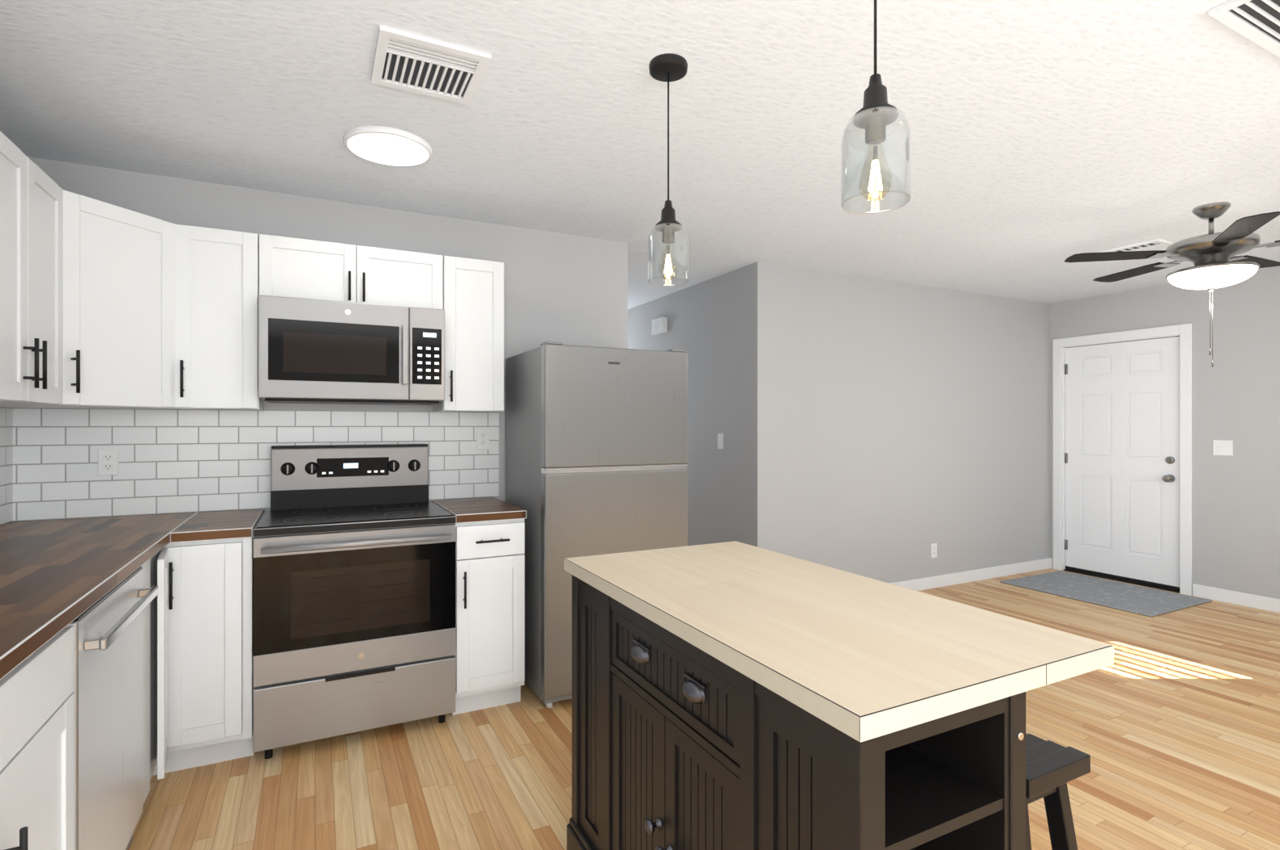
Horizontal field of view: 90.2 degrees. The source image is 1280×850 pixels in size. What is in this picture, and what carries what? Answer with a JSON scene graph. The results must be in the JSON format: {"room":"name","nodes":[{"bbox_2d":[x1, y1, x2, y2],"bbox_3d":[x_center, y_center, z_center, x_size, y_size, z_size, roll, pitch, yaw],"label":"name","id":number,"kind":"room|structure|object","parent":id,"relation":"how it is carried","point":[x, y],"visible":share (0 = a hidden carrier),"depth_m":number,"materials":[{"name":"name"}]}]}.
{"room":"kitchen","nodes":[
{"label":"kitchen","id":0,"kind":"room"},
{"bbox_2d":[11,156,1049,582],"bbox_3d":[0.616,0.100,4.309,7.230,2.420,0.120,0,0,-27],"label":"wall","id":1,"kind":"structure","parent":0,"point":[886,431],"depth_m":4.67,"materials":[{"name":"grey paint"}]},
{"bbox_2d":[261,234,448,314],"bbox_3d":[-1.363,-0.684,3.045,0.766,0.272,0.324,0,0,-27],"label":"upper cabinet","id":2,"kind":"object","parent":1,"relation":"attached to","point":[291,267],"depth_m":2.89,"materials":[{"name":"white wood"}]},
{"bbox_2d":[258,294,444,405],"bbox_3d":[-1.339,-0.324,2.998,0.758,0.442,0.428,0,0,-27],"label":"microwave","id":3,"kind":"object","parent":2,"relation":"attached to","point":[315,351],"visible":1,"depth_m":2.83,"materials":[{"name":"silver metal"}]},
{"bbox_2d":[432,255,504,412],"bbox_3d":[-0.888,-0.445,3.287,0.297,0.750,0.324,0,0,-27],"label":"upper cabinet","id":4,"kind":"object","parent":1,"relation":"attached to","point":[474,322],"depth_m":3.15,"materials":[{"name":"white wood"}]},
{"bbox_2d":[930,543,936,557],"bbox_3d":[2.365,1.010,5.128,0.070,0.115,0.008,0,0,-27],"label":"outlet","id":5,"kind":"object","parent":1,"relation":"attached to","point":[933,550],"visible":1,"depth_m":5.12,"materials":[{"name":"white plastic"}]},
{"bbox_2d":[888,557,1052,590],"bbox_3d":[2.276,1.262,5.077,3.333,0.095,0.019,0,0,-27],"label":"baseboard","id":6,"kind":"structure","parent":1,"relation":"attached to","point":[956,578],"depth_m":5.34,"materials":[{"name":"white wood"}]},
{"bbox_2d":[611,240,627,348],"bbox_3d":[-0.809,0.100,5.200,0.120,2.420,3.000,0,0,-27],"label":"wall","id":7,"kind":"structure","parent":0,"point":[619,249],"depth_m":3.86,"materials":[{"name":"grey paint"}]},
{"bbox_2d":[0,0,1279,309],"bbox_3d":[1.384,-1.140,2.669,7.350,0.060,9.740,0,0,-27],"label":"ceiling","id":8,"kind":"structure","parent":0,"point":[1049,137],"depth_m":2.31,"materials":[{"name":"white paint"}]},
{"bbox_2d":[343,125,432,167],"bbox_3d":[-0.994,-1.097,2.524,0.330,0.024,0.330,0,0,-27],"label":"recessed light","id":9,"kind":"object","parent":8,"relation":"in","point":[385,145],"visible":1,"depth_m":2.49,"materials":[{"name":"white plastic"}]},
{"bbox_2d":[371,25,491,104],"bbox_3d":[-0.655,-1.104,1.978,0.310,0.012,0.310,0,0,-27],"label":"ceiling vent","id":10,"kind":"object","parent":8,"relation":"in","point":[404,60],"visible":0.98,"depth_m":1.96,"materials":[{"name":"white metal"}]},
{"bbox_2d":[647,53,689,286],"bbox_3d":[0.087,-0.775,1.961,0.128,0.670,0.128,0,0,-27],"label":"pendant light","id":11,"kind":"object","parent":8,"relation":"hanging from","point":[667,68],"visible":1,"depth_m":1.94,"materials":[{"name":"clear glass"}]},
{"bbox_2d":[840,0,911,213],"bbox_3d":[0.459,-0.771,1.244,0.128,0.678,0.128,0,0,-27],"label":"pendant light","id":12,"kind":"object","parent":8,"relation":"hanging from","point":[875,116],"visible":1,"depth_m":1.23,"materials":[{"name":"clear glass"}]},
{"bbox_2d":[1096,238,1171,252],"bbox_3d":[3.074,-1.104,3.990,0.150,0.012,0.360,0,0,-27],"label":"ceiling vent","id":13,"kind":"object","parent":8,"relation":"in","point":[1147,244],"visible":0.71,"depth_m":3.93,"materials":[{"name":"white"}]},
{"bbox_2d":[1064,201,1279,367],"bbox_3d":[2.949,-0.702,3.262,1.233,0.814,1.280,0,0,-27],"label":"ceiling fan","id":14,"kind":"object","parent":8,"relation":"hanging from","point":[1214,259],"visible":1,"depth_m":3.19,"materials":[{"name":"brown wood"}]},
{"bbox_2d":[1208,0,1279,57],"bbox_3d":[1.938,-1.104,1.571,0.620,0.012,0.620,0,0,-27],"label":"ceiling vent","id":15,"kind":"object","parent":8,"relation":"in","point":[1257,22],"visible":0.97,"depth_m":1.73,"materials":[{"name":"white metal"}]},
{"bbox_2d":[627,267,744,545],"bbox_3d":[0.110,0.100,5.819,0.120,2.420,2.970,0,0,-27],"label":"wall","id":16,"kind":"structure","parent":0,"point":[705,320],"depth_m":4.85,"materials":[{"name":"grey paint"}]},
{"bbox_2d":[652,317,667,334],"bbox_3d":[0.167,-0.855,5.517,0.052,0.130,0.200,0,0,-27],"label":"door chime","id":17,"kind":"object","parent":16,"relation":"attached to","point":[659,325],"visible":1,"depth_m":5.46,"materials":[{"name":"white plastic"}]},
{"bbox_2d":[717,433,723,448],"bbox_3d":[0.592,0.120,4.724,0.014,0.115,0.070,0,0,-27],"label":"light switch","id":18,"kind":"object","parent":16,"relation":"attached to","point":[720,441],"visible":1,"depth_m":4.72,"materials":[{"name":"white plastic"}]},
{"bbox_2d":[128,568,1279,849],"bbox_3d":[1.384,1.340,2.669,7.350,0.060,9.740,0,0,-27],"label":"floor","id":19,"kind":"structure","parent":0,"point":[1169,723],"depth_m":2.44,"materials":[{"name":"brown wood"}]},
{"bbox_2d":[0,668,12,849],"bbox_3d":[-1.141,0.873,0.490,0.628,0.876,1.008,0,0,-27],"label":"base cabinet","id":20,"kind":"object","parent":19,"relation":"on","point":[6,674],"depth_m":1.12,"materials":[{"name":"white wood"}]},
{"bbox_2d":[0,610,85,849],"bbox_3d":[-1.432,0.873,1.062,0.628,0.876,0.508,0,0,-27],"label":"base cabinet","id":21,"kind":"object","parent":19,"relation":"on","point":[39,648],"depth_m":1.27,"materials":[{"name":"white wood"}]},
{"bbox_2d":[0,545,171,804],"bbox_3d":[-1.864,0.873,1.942,0.657,0.876,0.214,0,0,-27],"label":"base cabinet","id":22,"kind":"object","parent":19,"relation":"on","point":[56,576],"depth_m":1.89,"materials":[{"name":"white"}]},
{"bbox_2d":[0,539,184,772],"bbox_3d":[-1.942,0.873,2.106,0.667,0.876,0.262,0,0,-27],"label":"base cabinet","id":23,"kind":"object","parent":19,"relation":"on","point":[176,554],"depth_m":2.35,"materials":[{"name":"white wood"}]},
{"bbox_2d":[65,566,158,849],"bbox_3d":[-1.640,0.874,1.588,0.619,0.872,0.612,0,0,-27],"label":"dishwasher","id":24,"kind":"object","parent":19,"relation":"on","point":[107,692],"visible":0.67,"depth_m":1.66,"materials":[{"name":"silver metal"}]},
{"bbox_2d":[154,513,262,769],"bbox_3d":[-1.752,0.873,2.649,0.283,0.876,0.684,0,0,-27],"label":"base cabinet","id":25,"kind":"object","parent":19,"relation":"on","point":[219,550],"depth_m":2.42,"materials":[{"name":"white wood"}]},
{"bbox_2d":[252,443,455,758],"bbox_3d":[-1.272,0.704,2.866,0.762,1.212,0.687,0,0,-27],"label":"range","id":26,"kind":"object","parent":19,"relation":"on","point":[353,587],"visible":1,"depth_m":2.64,"materials":[{"name":"silver metal"}]},
{"bbox_2d":[436,500,526,715],"bbox_3d":[-0.812,0.873,3.160,0.315,0.876,0.628,0,0,-27],"label":"base cabinet","id":27,"kind":"object","parent":19,"relation":"on","point":[489,656],"depth_m":2.89,"materials":[{"name":"white wood"}]},
{"bbox_2d":[506,341,687,707],"bbox_3d":[-0.247,0.464,3.370,0.760,1.692,0.681,0,0,-27],"label":"refrigerator","id":28,"kind":"object","parent":19,"relation":"on","point":[596,450],"visible":0.79,"depth_m":3.04,"materials":[{"name":"silver metal"}]},
{"bbox_2d":[564,540,1113,849],"bbox_3d":[0.310,0.853,1.515,0.628,0.915,1.153,0,0,-27],"label":"kitchen island","id":29,"kind":"object","parent":19,"relation":"on","point":[734,696],"visible":1,"depth_m":1.18,"materials":[{"name":"black wood"}]},
{"bbox_2d":[1025,732,1090,849],"bbox_3d":[0.767,1.008,1.507,0.237,0.610,0.509,0,0,-27],"label":"stool","id":30,"kind":"object","parent":19,"relation":"on","point":[1052,768],"visible":0.23,"depth_m":1.36,"materials":[{"name":"black wood"}]},
{"bbox_2d":[999,570,1211,616],"bbox_3d":[3.620,1.304,5.021,0.850,0.011,1.080,0,0,-27],"label":"doormat","id":31,"kind":"object","parent":19,"relation":"on","point":[1139,600],"visible":0.98,"depth_m":4.93,"materials":[{"name":"grey fabric"}]},
{"bbox_2d":[1049,266,1279,598],"bbox_3d":[5.313,0.100,2.921,0.120,2.420,6.620,0,0,-27],"label":"wall","id":32,"kind":"structure","parent":0,"point":[1236,497],"depth_m":4.70,"materials":[{"name":"grey paint"}]},
{"bbox_2d":[1064,336,1179,590],"bbox_3d":[4.019,0.302,5.365,0.119,1.992,0.872,0,0,-27],"label":"entry door","id":33,"kind":"structure","parent":32,"relation":"in","point":[1122,458],"depth_m":5.33,"materials":[{"name":"white wood"}]},
{"bbox_2d":[1053,323,1192,595],"bbox_3d":[4.053,0.265,5.377,0.136,2.090,1.032,0,0,-27],"label":"door frame","id":34,"kind":"structure","parent":32,"relation":"attached to","point":[1183,332],"depth_m":5.18,"materials":[{"name":"white wood"}]},
{"bbox_2d":[1213,439,1233,455],"bbox_3d":[4.317,0.170,4.725,0.014,0.115,0.116,0,0,-27],"label":"light switch","id":35,"kind":"object","parent":32,"relation":"attached to","point":[1223,447],"visible":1,"depth_m":4.72,"materials":[{"name":"white plastic"}]},
{"bbox_2d":[1192,583,1279,612],"bbox_3d":[5.461,1.262,2.479,0.016,0.095,5.400,0,0,-27],"label":"baseboard","id":36,"kind":"structure","parent":32,"relation":"attached to","point":[1253,600],"depth_m":4.64,"materials":[{"name":"white wood"}]},
{"bbox_3d":[-1.156,0.100,-0.308,0.120,2.420,6.740,0,0,-27],"label":"wall","id":37,"kind":"structure","parent":0,"visible":0},
{"bbox_2d":[0,407,16,525],"bbox_3d":[-1.917,0.163,1.324,0.006,0.463,2.900,0,0,-27],"label":"tile backsplash","id":38,"kind":"structure","parent":37,"relation":"attached to","point":[7,415],"depth_m":2.57,"materials":[{"name":"white tile"}]},
{"bbox_2d":[0,130,32,408],"bbox_3d":[-1.942,-0.445,1.732,0.327,0.750,0.424,0,0,-27],"label":"upper cabinet","id":39,"kind":"object","parent":37,"relation":"attached to","point":[12,160],"depth_m":1.86,"materials":[{"name":"white wood"}]},
{"bbox_2d":[25,155,74,408],"bbox_3d":[-2.064,-0.445,2.010,0.363,0.750,0.410,0,0,-27],"label":"upper cabinet","id":40,"kind":"object","parent":37,"relation":"attached to","point":[49,208],"depth_m":2.12,"materials":[{"name":"white wood"}]},
{"bbox_2d":[74,192,193,409],"bbox_3d":[-2.133,-0.445,2.464,0.652,0.750,0.661,0,0,-27],"label":"upper cabinet","id":41,"kind":"object","parent":37,"relation":"attached to","point":[104,305],"depth_m":2.44,"materials":[{"name":"white wood"}]},
{"bbox_2d":[193,225,263,409],"bbox_3d":[-1.848,-0.445,2.777,0.341,0.750,0.361,0,0,-27],"label":"upper cabinet","id":42,"kind":"object","parent":37,"relation":"attached to","point":[227,263],"depth_m":2.68,"materials":[{"name":"white wood"}]},
{"bbox_2d":[16,408,498,520],"bbox_3d":[-1.666,0.163,3.077,1.985,0.463,0.005,0,0,-27],"label":"tile backsplash","id":43,"kind":"structure","parent":37,"relation":"attached to","point":[171,461],"depth_m":2.89,"materials":[{"name":"white tile"}]},
{"bbox_2d":[97,448,118,475],"bbox_3d":[-2.293,0.160,2.749,0.070,0.115,0.008,0,0,-27],"label":"outlet","id":44,"kind":"object","parent":43,"relation":"attached to","point":[107,462],"visible":1,"depth_m":2.75,"materials":[{"name":"white plastic"}]},
{"bbox_2d":[476,427,489,449],"bbox_3d":[-0.857,0.075,3.481,0.070,0.115,0.008,0,0,-27],"label":"outlet","id":45,"kind":"object","parent":43,"relation":"attached to","point":[482,438],"visible":1,"depth_m":3.48,"materials":[{"name":"white plastic"}]}
]}

